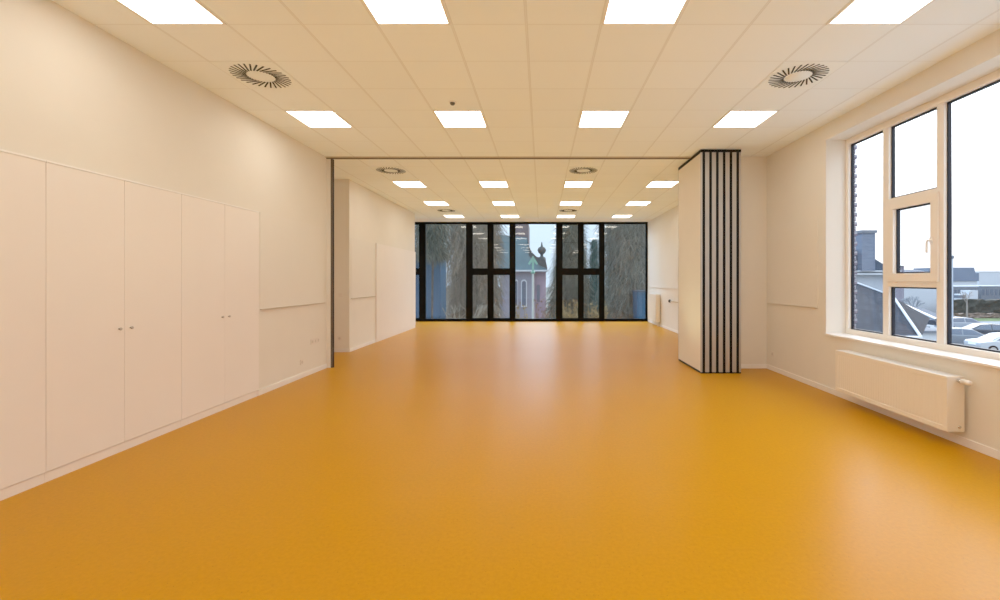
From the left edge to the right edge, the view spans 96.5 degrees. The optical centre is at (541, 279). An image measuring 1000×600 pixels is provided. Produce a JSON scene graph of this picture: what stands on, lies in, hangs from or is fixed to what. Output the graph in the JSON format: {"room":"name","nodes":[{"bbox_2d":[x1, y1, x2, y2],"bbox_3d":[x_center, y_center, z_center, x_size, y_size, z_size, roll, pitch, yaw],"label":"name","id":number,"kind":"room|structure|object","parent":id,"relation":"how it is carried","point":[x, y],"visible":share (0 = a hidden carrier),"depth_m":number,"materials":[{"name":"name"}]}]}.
{"room":"empty multipurpose hall","nodes":[
{"label":"empty multipurpose hall","id":0,"kind":"room"},
{"bbox_2d":[0,0,325,389],"bbox_3d":[-3.910,-0.293,4.713,0.620,3.520,5.415,0,0,0],"label":"wall","id":1,"kind":"structure","parent":0,"point":[74,93],"depth_m":4.09,"materials":[{"name":"paint"}]},
{"bbox_2d":[260,212,323,309],"bbox_3d":[-3.587,-0.242,6.505,0.026,1.252,1.670,0,0,0],"label":"board","id":2,"kind":"object","parent":1,"relation":"attached to","point":[291,251],"visible":1,"depth_m":6.30,"materials":[{"name":"ceramic"}]},
{"bbox_2d":[258,364,326,395],"bbox_3d":[-3.594,1.431,6.527,0.013,0.072,1.786,0,0,0],"label":"baseboard","id":3,"kind":"structure","parent":1,"relation":"attached to","point":[304,374],"depth_m":6.34,"materials":[{"name":"white wood"}]},
{"bbox_2d":[311,337,319,344],"bbox_3d":[-3.595,0.965,7.048,0.011,0.083,0.249,0,0,0],"label":"outlet plate","id":4,"kind":"object","parent":1,"relation":"attached to","point":[315,340],"visible":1,"depth_m":7.05,"materials":[{"name":"beige plastic"}]},
{"bbox_2d":[334,179,414,348],"bbox_3d":[-4.335,-0.293,11.375,0.830,3.520,4.650,0,0,0],"label":"wall","id":5,"kind":"structure","parent":0,"point":[360,213],"depth_m":9.40,"materials":[{"name":"beige paint"}]},
{"bbox_2d":[334,339,375,351],"bbox_3d":[-4.329,1.431,9.739,0.843,0.072,1.403,0,0,0],"label":"baseboard","id":6,"kind":"structure","parent":5,"relation":"attached to","point":[372,341],"depth_m":9.31,"materials":[{"name":"white wood"}]},
{"bbox_2d":[351,238,375,298],"bbox_3d":[-3.907,-0.237,9.780,0.026,1.252,1.320,0,0,0],"label":"board","id":7,"kind":"object","parent":5,"relation":"attached to","point":[362,252],"visible":1,"depth_m":9.70,"materials":[{"name":"ceramic"}]},
{"bbox_2d":[0,322,999,599],"bbox_3d":[-0.380,1.617,6.510,9.140,0.300,18.620,0,0,0],"label":"floor","id":8,"kind":"structure","parent":0,"point":[432,460],"depth_m":3.10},
{"bbox_2d":[0,149,45,500],"bbox_3d":[-3.881,0.299,2.610,0.638,2.335,1.209,0,0,0],"label":"tall cabinet","id":9,"kind":"object","parent":8,"relation":"on","point":[22,177],"visible":1,"depth_m":3.07,"materials":[{"name":"white laminate"}]},
{"bbox_2d":[44,160,181,482],"bbox_3d":[-3.881,0.299,3.818,0.638,2.335,1.209,0,0,0],"label":"tall cabinet","id":10,"kind":"object","parent":8,"relation":"on","point":[113,244],"visible":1,"depth_m":3.68,"materials":[{"name":"white laminate"}]},
{"bbox_2d":[180,193,258,426],"bbox_3d":[-3.881,0.299,5.027,0.638,2.335,1.209,0,0,0],"label":"tall cabinet","id":11,"kind":"object","parent":8,"relation":"on","point":[220,241],"visible":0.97,"depth_m":4.94,"materials":[{"name":"white laminate"}]},
{"bbox_2d":[375,243,415,341],"bbox_3d":[-3.904,0.302,12.070,0.028,2.330,3.220,0,0,0],"label":"tall cabinet","id":12,"kind":"object","parent":8,"relation":"on","point":[395,268],"visible":1,"depth_m":11.73,"materials":[{"name":"white laminate"}]},
{"bbox_2d":[678,149,740,373],"bbox_3d":[2.807,-0.290,7.538,0.637,3.514,1.148,0,0,0],"label":"partition","id":13,"kind":"object","parent":8,"relation":"on","point":[709,182],"depth_m":6.97,"materials":[{"name":"laminate"}]},
{"bbox_2d":[52,0,999,221],"bbox_3d":[-0.380,-2.178,6.575,9.140,0.250,18.750,0,0,0],"label":"ceiling","id":14,"kind":"structure","parent":0,"point":[531,68],"depth_m":4.53,"materials":[{"name":"tile"}]},
{"bbox_2d":[115,0,226,24],"bbox_3d":[-2.825,-2.049,3.270,0.594,0.006,0.594,0,0,0],"label":"recessed light","id":15,"kind":"object","parent":14,"relation":"in","point":[155,12],"visible":1,"depth_m":3.40,"materials":[{"name":"white plastic"}]},
{"bbox_2d":[209,61,305,88],"bbox_3d":[-2.825,-2.048,4.470,0.594,0.009,0.594,0,0,0],"label":"ceiling vent","id":16,"kind":"object","parent":14,"relation":"in","point":[253,74],"visible":1,"depth_m":4.42,"materials":[{"name":"white metal"}]},
{"bbox_2d":[284,110,353,127],"bbox_3d":[-2.825,-2.049,5.670,0.594,0.006,0.594,0,0,0],"label":"recessed light","id":17,"kind":"object","parent":14,"relation":"in","point":[310,118],"visible":1,"depth_m":5.64,"materials":[{"name":"white plastic"}]},
{"bbox_2d":[369,166,410,173],"bbox_3d":[-2.825,-2.048,8.320,0.594,0.009,0.594,0,0,0],"label":"ceiling vent","id":18,"kind":"object","parent":14,"relation":"in","point":[380,169],"visible":1,"depth_m":8.23,"materials":[{"name":"white metal"}]},
{"bbox_2d":[361,0,450,24],"bbox_3d":[-1.025,-2.049,3.270,0.594,0.006,0.594,0,0,0],"label":"recessed light","id":19,"kind":"object","parent":14,"relation":"in","point":[383,12],"visible":1,"depth_m":3.40,"materials":[{"name":"white plastic"}]},
{"bbox_2d":[392,181,426,186],"bbox_3d":[-2.825,-2.049,9.520,0.594,0.006,0.594,0,0,0],"label":"recessed light","id":20,"kind":"object","parent":14,"relation":"in","point":[399,183],"visible":1,"depth_m":9.43,"materials":[{"name":"white plastic"}]},
{"bbox_2d":[424,202,449,205],"bbox_3d":[-2.825,-2.049,11.920,0.594,0.006,0.594,0,0,0],"label":"recessed light","id":21,"kind":"object","parent":14,"relation":"in","point":[427,203],"visible":1,"depth_m":11.90,"materials":[{"name":"white plastic"}]},
{"bbox_2d":[425,202,447,204],"bbox_3d":[-2.825,-2.050,11.920,0.554,0.004,0.554,0,0,0],"label":"diffuser","id":22,"kind":"object","parent":21,"relation":"attached to","point":[428,203],"depth_m":11.90,"materials":[{"name":"white plastic"}]},
{"bbox_2d":[434,209,457,211],"bbox_3d":[-2.825,-2.048,13.120,0.594,0.009,0.594,0,0,0],"label":"ceiling vent","id":23,"kind":"object","parent":14,"relation":"in","point":[437,210],"visible":1,"depth_m":13.07,"materials":[{"name":"white metal"}]},
{"bbox_2d":[449,100,455,105],"bbox_3d":[-1.030,-2.032,5.120,0.090,0.042,0.090,0,0,0],"label":"sensor","id":24,"kind":"object","parent":14,"relation":"attached to","point":[452,102],"visible":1,"depth_m":5.10,"materials":[{"name":"white plastic"}]},
{"bbox_2d":[443,215,464,217],"bbox_3d":[-2.825,-2.049,14.320,0.594,0.006,0.594,0,0,0],"label":"recessed light","id":25,"kind":"object","parent":14,"relation":"in","point":[447,216],"visible":1,"depth_m":14.33,"materials":[{"name":"white plastic"}]},
{"bbox_2d":[433,110,487,127],"bbox_3d":[-1.025,-2.049,5.670,0.594,0.006,0.594,0,0,0],"label":"recessed light","id":26,"kind":"object","parent":14,"relation":"in","point":[447,118],"visible":1,"depth_m":5.64,"materials":[{"name":"white plastic"}]},
{"bbox_2d":[478,181,508,186],"bbox_3d":[-1.025,-2.049,9.520,0.594,0.006,0.594,0,0,0],"label":"recessed light","id":27,"kind":"object","parent":14,"relation":"in","point":[482,183],"visible":1,"depth_m":9.43,"materials":[{"name":"white plastic"}]},
{"bbox_2d":[492,202,514,205],"bbox_3d":[-1.025,-2.049,11.920,0.594,0.006,0.594,0,0,0],"label":"recessed light","id":28,"kind":"object","parent":14,"relation":"in","point":[493,203],"visible":1,"depth_m":11.90,"materials":[{"name":"white plastic"}]},
{"bbox_2d":[493,202,513,204],"bbox_3d":[-1.025,-2.050,11.920,0.554,0.004,0.554,0,0,0],"label":"diffuser","id":29,"kind":"object","parent":28,"relation":"attached to","point":[494,203],"depth_m":11.90,"materials":[{"name":"white plastic"}]},
{"bbox_2d":[325,157,690,158],"bbox_3d":[-0.557,-2.040,7.445,6.086,0.026,0.110,0,0,0],"label":"track","id":30,"kind":"object","parent":14,"relation":"attached to","point":[325,157],"visible":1,"depth_m":7.39,"materials":[{"name":"black metal"}]},
{"bbox_2d":[500,215,519,217],"bbox_3d":[-1.025,-2.049,14.320,0.594,0.006,0.594,0,0,0],"label":"recessed light","id":31,"kind":"object","parent":14,"relation":"in","point":[502,216],"visible":1,"depth_m":14.33,"materials":[{"name":"white plastic"}]},
{"bbox_2d":[556,215,575,217],"bbox_3d":[0.775,-2.049,14.320,0.594,0.006,0.594,0,0,0],"label":"recessed light","id":32,"kind":"object","parent":14,"relation":"in","point":[558,216],"visible":1,"depth_m":14.33,"materials":[{"name":"white plastic"}]},
{"bbox_2d":[558,209,578,211],"bbox_3d":[0.775,-2.048,13.120,0.594,0.009,0.594,0,0,0],"label":"ceiling vent","id":33,"kind":"object","parent":14,"relation":"in","point":[559,210],"visible":1,"depth_m":13.07,"materials":[{"name":"white metal"}]},
{"bbox_2d":[559,202,582,205],"bbox_3d":[0.775,-2.049,11.920,0.594,0.006,0.594,0,0,0],"label":"recessed light","id":34,"kind":"object","parent":14,"relation":"in","point":[561,203],"visible":1,"depth_m":11.90,"materials":[{"name":"white plastic"}]},
{"bbox_2d":[560,202,581,204],"bbox_3d":[0.775,-2.050,11.920,0.554,0.004,0.554,0,0,0],"label":"diffuser","id":35,"kind":"object","parent":34,"relation":"attached to","point":[561,203],"depth_m":11.90,"materials":[{"name":"white plastic"}]},
{"bbox_2d":[564,181,593,186],"bbox_3d":[0.775,-2.049,9.520,0.594,0.006,0.594,0,0,0],"label":"recessed light","id":36,"kind":"object","parent":14,"relation":"in","point":[567,183],"visible":1,"depth_m":9.43,"materials":[{"name":"white plastic"}]},
{"bbox_2d":[567,166,600,173],"bbox_3d":[0.775,-2.048,8.320,0.594,0.009,0.594,0,0,0],"label":"ceiling vent","id":37,"kind":"object","parent":14,"relation":"in","point":[571,169],"visible":1,"depth_m":8.23,"materials":[{"name":"white metal"}]},
{"bbox_2d":[578,110,630,127],"bbox_3d":[0.775,-2.049,5.670,0.594,0.006,0.594,0,0,0],"label":"recessed light","id":38,"kind":"object","parent":14,"relation":"in","point":[588,118],"visible":1,"depth_m":5.64,"materials":[{"name":"white plastic"}]},
{"bbox_2d":[611,215,631,217],"bbox_3d":[2.575,-2.049,14.320,0.594,0.006,0.594,0,0,0],"label":"recessed light","id":39,"kind":"object","parent":14,"relation":"in","point":[613,216],"visible":1,"depth_m":14.33,"materials":[{"name":"white plastic"}]},
{"bbox_2d":[625,202,650,205],"bbox_3d":[2.575,-2.049,11.920,0.594,0.006,0.594,0,0,0],"label":"recessed light","id":40,"kind":"object","parent":14,"relation":"in","point":[628,203],"visible":1,"depth_m":11.90,"materials":[{"name":"white plastic"}]},
{"bbox_2d":[627,202,649,204],"bbox_3d":[2.575,-2.050,11.920,0.554,0.004,0.554,0,0,0],"label":"diffuser","id":41,"kind":"object","parent":40,"relation":"attached to","point":[629,203],"depth_m":11.90,"materials":[{"name":"white plastic"}]},
{"bbox_2d":[601,0,687,24],"bbox_3d":[0.775,-2.049,3.270,0.594,0.006,0.594,0,0,0],"label":"recessed light","id":42,"kind":"object","parent":14,"relation":"in","point":[617,12],"visible":1,"depth_m":3.40,"materials":[{"name":"white plastic"}]},
{"bbox_2d":[646,181,677,186],"bbox_3d":[2.575,-2.049,9.520,0.594,0.006,0.594,0,0,0],"label":"recessed light","id":43,"kind":"object","parent":14,"relation":"in","point":[652,183],"visible":0.83,"depth_m":9.48,"materials":[{"name":"white plastic"}]},
{"bbox_2d":[712,110,778,127],"bbox_3d":[2.575,-2.049,5.670,0.594,0.006,0.594,0,0,0],"label":"recessed light","id":44,"kind":"object","parent":14,"relation":"in","point":[733,118],"visible":1,"depth_m":5.64,"materials":[{"name":"white plastic"}]},
{"bbox_2d":[755,61,847,88],"bbox_3d":[2.575,-2.048,4.470,0.594,0.009,0.594,0,0,0],"label":"ceiling vent","id":45,"kind":"object","parent":14,"relation":"in","point":[790,74],"visible":1,"depth_m":4.42,"materials":[{"name":"white metal"}]},
{"bbox_2d":[826,0,933,24],"bbox_3d":[2.575,-2.049,3.270,0.594,0.006,0.594,0,0,0],"label":"recessed light","id":46,"kind":"object","parent":14,"relation":"in","point":[857,12],"visible":1,"depth_m":3.40,"materials":[{"name":"white plastic"}]},
{"bbox_2d":[741,156,766,363],"bbox_3d":[3.465,-0.293,7.463,0.550,3.520,0.155,0,0,0],"label":"wall","id":47,"kind":"structure","parent":0,"point":[753,168],"depth_m":7.38,"materials":[{"name":"paint"}]},
{"bbox_2d":[741,364,766,367],"bbox_3d":[3.458,1.431,7.378,0.537,0.072,0.013,0,0,0],"label":"baseboard","id":48,"kind":"structure","parent":47,"relation":"attached to","point":[742,365],"depth_m":7.37,"materials":[{"name":"white wood"}]},
{"bbox_2d":[648,124,999,450],"bbox_3d":[3.902,-0.293,8.385,0.325,3.520,14.870,0,0,0],"label":"wall","id":49,"kind":"structure","parent":0,"point":[806,178],"depth_m":5.97,"materials":[{"name":"paint"}]},
{"bbox_2d":[648,294,659,325],"bbox_3d":[3.660,0.962,14.505,0.160,1.010,1.070,0,0,0],"label":"radiator","id":50,"kind":"object","parent":49,"relation":"attached to","point":[653,299],"visible":1,"depth_m":14.15,"materials":[{"name":"beige metal"}]},
{"bbox_2d":[649,241,677,288],"bbox_3d":[3.727,-0.419,12.500,0.026,1.327,6.000,0,0,0],"label":"board","id":51,"kind":"object","parent":49,"relation":"attached to","point":[663,259],"visible":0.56,"depth_m":13.54,"materials":[{"name":"ceramic"}]},
{"bbox_2d":[766,216,817,307],"bbox_3d":[3.727,-0.244,6.695,0.026,1.247,1.330,0,0,0],"label":"board","id":52,"kind":"object","parent":49,"relation":"attached to","point":[792,247],"visible":1,"depth_m":6.57,"materials":[{"name":"ceramic"}]},
{"bbox_2d":[648,320,999,459],"bbox_3d":[3.733,1.431,6.500,0.013,0.072,18.200,0,0,0],"label":"baseboard","id":53,"kind":"structure","parent":49,"relation":"attached to","point":[981,448],"depth_m":4.64,"materials":[{"name":"white wood"}]},
{"bbox_2d":[835,350,971,431],"bbox_3d":[3.643,1.089,4.572,0.195,0.487,1.597,0,0,0],"label":"radiator","id":54,"kind":"object","parent":49,"relation":"attached to","point":[931,397],"visible":1,"depth_m":4.34,"materials":[{"name":"beige metal"}]},
{"bbox_2d":[838,350,959,375],"bbox_3d":[3.629,0.850,4.630,0.142,0.009,1.454,0,0,0],"label":"grille","id":55,"kind":"object","parent":54,"relation":"attached to","point":[883,361],"depth_m":4.50,"materials":[{"name":"white metal"}]},
{"bbox_2d":[824,69,999,368],"bbox_3d":[3.891,-0.559,3.400,0.352,2.567,4.900,0,0,0],"label":"window","id":56,"kind":"structure","parent":49,"relation":"in","point":[939,198],"depth_m":4.67,"materials":[{"name":"beige wood"},{"name":"white plastic"}]},
{"bbox_2d":[826,29,999,139],"bbox_3d":[3.902,-1.948,3.400,0.325,0.210,4.900,0,0,0],"label":"lintel","id":57,"kind":"object","parent":49,"relation":"attached to","point":[981,58],"visible":0.8,"depth_m":4.40,"materials":[{"name":"paint"}]},
{"bbox_2d":[854,145,856,327],"bbox_3d":[4.534,0.217,7.450,0.868,10.500,0.900,0,0,0],"label":"brick wall","id":58,"kind":"structure","parent":0,"point":[855,146],"depth_m":7.00,"materials":[{"name":"brick"}]},
{"bbox_3d":[-4.275,-0.293,7.495,1.350,3.520,0.150,0,0,0],"label":"wall","id":59,"kind":"structure","parent":0,"visible":0},
{"bbox_2d":[326,159,333,367],"bbox_3d":[-3.548,-0.278,7.463,0.104,3.490,0.075,0,0,0],"label":"door frame","id":60,"kind":"structure","parent":59,"relation":"attached to","point":[329,162],"depth_m":7.43,"materials":[{"name":"paint"}]},
{"bbox_3d":[-4.687,-0.293,15.760,0.125,3.520,0.120,0,0,0],"label":"wall","id":61,"kind":"structure","parent":0,"visible":0},
{"bbox_2d":[415,222,647,321],"bbox_3d":[-0.442,-0.293,15.750,8.366,3.520,0.100,0,0,0],"label":"window","id":62,"kind":"structure","parent":61,"relation":"in","point":[490,271],"depth_m":15.70,"materials":[{"name":"black"}]},
{"label":"outside","id":63,"kind":"structure","parent":0,"visible":0},
{"bbox_2d":[446,287,555,314],"bbox_3d":[55.000,5.617,145.000,410.000,0.300,370.000,0,0,0],"label":"ground","id":64,"kind":"structure","parent":63,"point":[547,290],"depth_m":138.84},
{"bbox_2d":[498,224,548,317],"bbox_3d":[-1.511,0.344,39.250,4.091,10.246,7.500,0,0,0],"label":"building","id":65,"kind":"structure","parent":64,"relation":"on","point":[524,254],"depth_m":36.00,"materials":[{"name":"stone"}]},
{"bbox_2d":[895,266,903,302],"bbox_3d":[48.348,1.638,64.000,1.480,7.657,8.600,0,0,0],"label":"brick house","id":66,"kind":"structure","parent":64,"relation":"on","point":[899,292],"depth_m":60.01,"materials":[{"name":"brick"}]},
{"bbox_2d":[904,270,936,312],"bbox_3d":[60.266,1.847,76.000,6.858,7.241,12.600,0,0,0],"label":"house","id":67,"kind":"structure","parent":64,"relation":"on","point":[928,297],"depth_m":70.00,"materials":[{"name":"stone"}]},
{"bbox_2d":[913,267,978,284],"bbox_3d":[131.557,0.765,145.000,12.286,9.405,10.000,0,0,0],"label":"barn","id":68,"kind":"object","parent":64,"relation":"on","point":[961,275],"visible":0.29,"depth_m":140.00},
{"bbox_2d":[954,290,977,299],"bbox_3d":[96.378,3.917,101.100,3.508,3.100,2.200,0,0,0],"label":"truck","id":69,"kind":"object","parent":64,"relation":"on","point":[974,293],"visible":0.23,"depth_m":100.10,"materials":[{"name":"white metal"}]},
{"bbox_2d":[953,286,978,299],"bbox_3d":[111.946,3.538,122.000,7.900,3.858,8.200,0,0,0],"label":"facade","id":70,"kind":"object","parent":64,"relation":"on","point":[956,289],"visible":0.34,"depth_m":118.00,"materials":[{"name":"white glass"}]},
{"bbox_2d":[953,299,999,313],"bbox_3d":[76.000,4.130,66.925,32.000,2.675,2.150,0,0,0],"label":"hedge","id":71,"kind":"object","parent":64,"relation":"on","point":[959,305],"visible":0.58,"depth_m":66.05,"materials":[{"name":"green plant"}]},
{"bbox_2d":[953,285,999,299],"bbox_3d":[123.834,3.486,125.000,10.731,3.962,10.200,0,0,0],"label":"building","id":72,"kind":"structure","parent":64,"relation":"on","point":[985,292],"depth_m":120.01,"materials":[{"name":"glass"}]},
{"bbox_2d":[975,271,999,284],"bbox_3d":[168.416,1.123,180.000,12.452,8.687,30.200,0,0,0],"label":"warehouse","id":73,"kind":"structure","parent":64,"relation":"on","point":[985,277],"depth_m":165.00,"materials":[{"name":"white metal"}]},
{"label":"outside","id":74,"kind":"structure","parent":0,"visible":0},
{"bbox_3d":[47.000,5.461,37.000,46.000,0.012,24.000,0,0,0],"label":"car park","id":75,"kind":"object","parent":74,"visible":0},
{"bbox_2d":[901,296,923,306],"bbox_3d":[30.125,3.358,36.117,1.024,4.219,1.477,0,0,-37],"label":"bare tree","id":76,"kind":"object","parent":75,"relation":"on","point":[908,297],"visible":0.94,"depth_m":36.07,"materials":[{"name":"grey plant"}]},
{"bbox_2d":[952,255,953,326],"bbox_3d":[41.577,1.485,45.000,0.260,7.964,0.260,0,0,0],"label":"street lamp","id":77,"kind":"object","parent":75,"relation":"on","point":[952,255],"visible":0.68,"depth_m":44.96,"materials":[{"name":"grey metal"}]},
{"bbox_2d":[934,317,981,327],"bbox_3d":[44.932,4.708,47.492,4.360,1.486,1.810,0,0,15],"label":"parked car","id":78,"kind":"object","parent":75,"relation":"on","point":[960,322],"visible":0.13,"depth_m":46.85,"materials":[{"name":"grey paint"}]},
{"bbox_2d":[936,327,984,343],"bbox_3d":[34.814,4.708,36.785,4.360,1.486,1.810,0,0,30],"label":"parked car","id":79,"kind":"object","parent":75,"relation":"on","point":[959,335],"visible":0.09,"depth_m":36.19,"materials":[{"name":"grey paint"}]},
{"bbox_2d":[962,323,999,334],"bbox_3d":[40.453,4.708,40.610,4.360,1.486,1.810,0,0,20],"label":"parked car","id":80,"kind":"object","parent":75,"relation":"on","point":[984,328],"visible":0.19,"depth_m":40.01,"materials":[{"name":"grey paint"}]},
{"bbox_2d":[964,332,999,349],"bbox_3d":[34.642,4.708,33.206,4.360,1.486,1.810,0,0,12],"label":"hatchback car","id":81,"kind":"object","parent":75,"relation":"on","point":[990,340],"visible":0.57,"depth_m":33.02,"materials":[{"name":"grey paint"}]},
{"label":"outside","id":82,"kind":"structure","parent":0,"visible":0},
{"bbox_3d":[14.200,5.457,7.000,19.600,0.020,54.000,0,0,0],"label":"forecourt","id":83,"kind":"object","parent":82,"visible":0},
{"bbox_2d":[587,224,644,317],"bbox_3d":[4.775,0.758,23.202,4.799,9.793,4.796,0,0,-8],"label":"weeping tree","id":84,"kind":"object","parent":83,"relation":"on","point":[624,243],"visible":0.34,"depth_m":22.05,"materials":[{"name":"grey plant"}]},
{"bbox_2d":[632,290,644,317],"bbox_3d":[5.184,2.979,21.300,1.530,4.976,1.200,0,0,0],"label":"shed","id":85,"kind":"object","parent":83,"relation":"on","point":[638,295],"visible":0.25,"depth_m":20.80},
{"bbox_2d":[855,230,900,291],"bbox_3d":[18.451,1.355,29.290,3.138,8.224,9.420,0,0,0],"label":"gabled house","id":86,"kind":"structure","parent":83,"relation":"on","point":[869,270],"depth_m":24.77,"materials":[{"name":"stone"}]},
{"bbox_2d":[855,282,929,338],"bbox_3d":[13.438,2.682,18.114,10.735,5.571,5.782,0,0,-25],"label":"house","id":87,"kind":"structure","parent":83,"relation":"on","point":[910,322],"depth_m":16.40,"materials":[{"name":"tile"}]},
{"bbox_2d":[904,303,936,327],"bbox_3d":[28.761,3.484,33.919,3.512,3.966,16.697,0,0,43],"label":"annex building","id":88,"kind":"structure","parent":83,"relation":"on","point":[933,316],"depth_m":29.15,"materials":[{"name":"stone"}]},
{"bbox_2d":[922,328,936,340],"bbox_3d":[21.067,4.097,25.475,1.812,2.740,3.250,0,0,0],"label":"garage","id":89,"kind":"structure","parent":83,"relation":"on","point":[929,333],"depth_m":24.00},
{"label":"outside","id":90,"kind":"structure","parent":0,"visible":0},
{"bbox_2d":[973,318,999,320],"bbox_3d":[80.000,5.452,62.150,60.000,0.030,7.300,0,0,0],"label":"grass","id":91,"kind":"structure","parent":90,"point":[977,319],"depth_m":61.17,"materials":[{"name":"green plant"}]},
{"bbox_2d":[958,291,972,317],"bbox_3d":[59.269,3.499,62.063,1.792,3.936,1.032,0,0,-10],"label":"bare tree","id":92,"kind":"object","parent":91,"relation":"on","point":[965,293],"visible":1,"depth_m":61.99,"materials":[{"name":"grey plant"}]},
{"bbox_2d":[936,313,999,317],"bbox_3d":[65.000,5.031,63.725,18.000,0.872,0.950,0,0,0],"label":"hedge","id":93,"kind":"object","parent":91,"relation":"on","point":[970,315],"visible":0.58,"depth_m":63.40,"materials":[{"name":"brown"}]},
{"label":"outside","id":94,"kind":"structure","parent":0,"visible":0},
{"bbox_2d":[927,321,999,328],"bbox_3d":[62.500,5.447,55.500,65.000,0.001,13.000,0,0,0],"label":"road","id":95,"kind":"structure","parent":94,"point":[992,322],"depth_m":56.97,"materials":[{"name":"grey asphalt"}]},
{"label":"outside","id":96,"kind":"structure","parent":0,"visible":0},
{"bbox_3d":[-7.810,5.457,25.250,24.380,0.020,17.500,0,0,0],"label":"terrace","id":97,"kind":"object","parent":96,"visible":0},
{"bbox_2d":[416,259,445,317],"bbox_3d":[-5.855,2.143,21.600,2.174,6.648,1.400,0,0,0],"label":"building","id":98,"kind":"structure","parent":97,"relation":"on","point":[439,290],"depth_m":21.00,"materials":[{"name":"stone"}]},
{"bbox_2d":[415,224,455,317],"bbox_3d":[-4.914,0.965,19.582,2.301,9.006,2.400,0,0,-6],"label":"weeping tree","id":99,"kind":"object","parent":97,"relation":"on","point":[436,249],"visible":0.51,"depth_m":19.26,"materials":[{"name":"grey plant"}]},
{"bbox_2d":[442,304,486,317],"bbox_3d":[-3.629,3.241,21.853,2.514,4.459,1.214,0,0,0],"label":"bare shrub","id":100,"kind":"object","parent":97,"relation":"on","point":[479,312],"visible":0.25,"depth_m":21.74,"materials":[{"name":"beige plant"}]},
{"bbox_2d":[444,224,508,317],"bbox_3d":[-3.912,0.669,25.498,4.634,9.602,4.645,0,0,22],"label":"weeping tree","id":101,"kind":"object","parent":97,"relation":"on","point":[456,291],"visible":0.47,"depth_m":24.45,"materials":[{"name":"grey plant"}]},
{"bbox_2d":[516,302,527,317],"bbox_3d":[-1.118,3.264,22.012,0.887,4.410,0.988,0,0,40],"label":"shrub","id":102,"kind":"object","parent":97,"relation":"on","point":[517,307],"visible":0.09,"depth_m":21.95,"materials":[{"name":"beige plant"}]},
{"bbox_2d":[528,256,537,317],"bbox_3d":[-0.601,1.914,30.000,0.680,7.106,0.292,0,0,0],"label":"post","id":103,"kind":"object","parent":97,"relation":"on","point":[532,260],"visible":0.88,"depth_m":29.94,"materials":[{"name":"grey"}]},
{"bbox_2d":[534,299,550,317],"bbox_3d":[-0.034,3.192,22.012,0.884,4.553,0.996,0,0,-16],"label":"shrub","id":104,"kind":"object","parent":97,"relation":"on","point":[545,308],"visible":0.09,"depth_m":21.77,"materials":[{"name":"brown plant"}]},
{"bbox_2d":[540,225,598,317],"bbox_3d":[1.758,0.065,27.468,4.724,10.810,4.662,0,0,5],"label":"conifer tree","id":105,"kind":"object","parent":97,"relation":"on","point":[570,232],"visible":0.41,"depth_m":26.82,"materials":[{"name":"green plant"}]},
{"bbox_2d":[563,299,577,317],"bbox_3d":[1.322,3.155,19.978,1.343,4.630,1.230,0,0,42],"label":"shrub","id":106,"kind":"object","parent":97,"relation":"on","point":[570,315],"visible":0.11,"depth_m":19.82,"materials":[{"name":"beige plant"}]},
{"bbox_2d":[587,239,598,313],"bbox_3d":[4.039,1.168,33.985,2.302,8.605,2.162,0,0,34],"label":"conifer tree","id":107,"kind":"object","parent":97,"relation":"on","point":[593,255],"visible":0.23,"depth_m":33.77,"materials":[{"name":"green plant"}]},
{"bbox_2d":[588,301,608,317],"bbox_3d":[2.605,3.214,21.191,1.018,4.510,1.068,0,0,-41],"label":"shrub","id":108,"kind":"object","parent":97,"relation":"on","point":[594,307],"visible":0.09,"depth_m":21.07,"materials":[{"name":"beige plant"}]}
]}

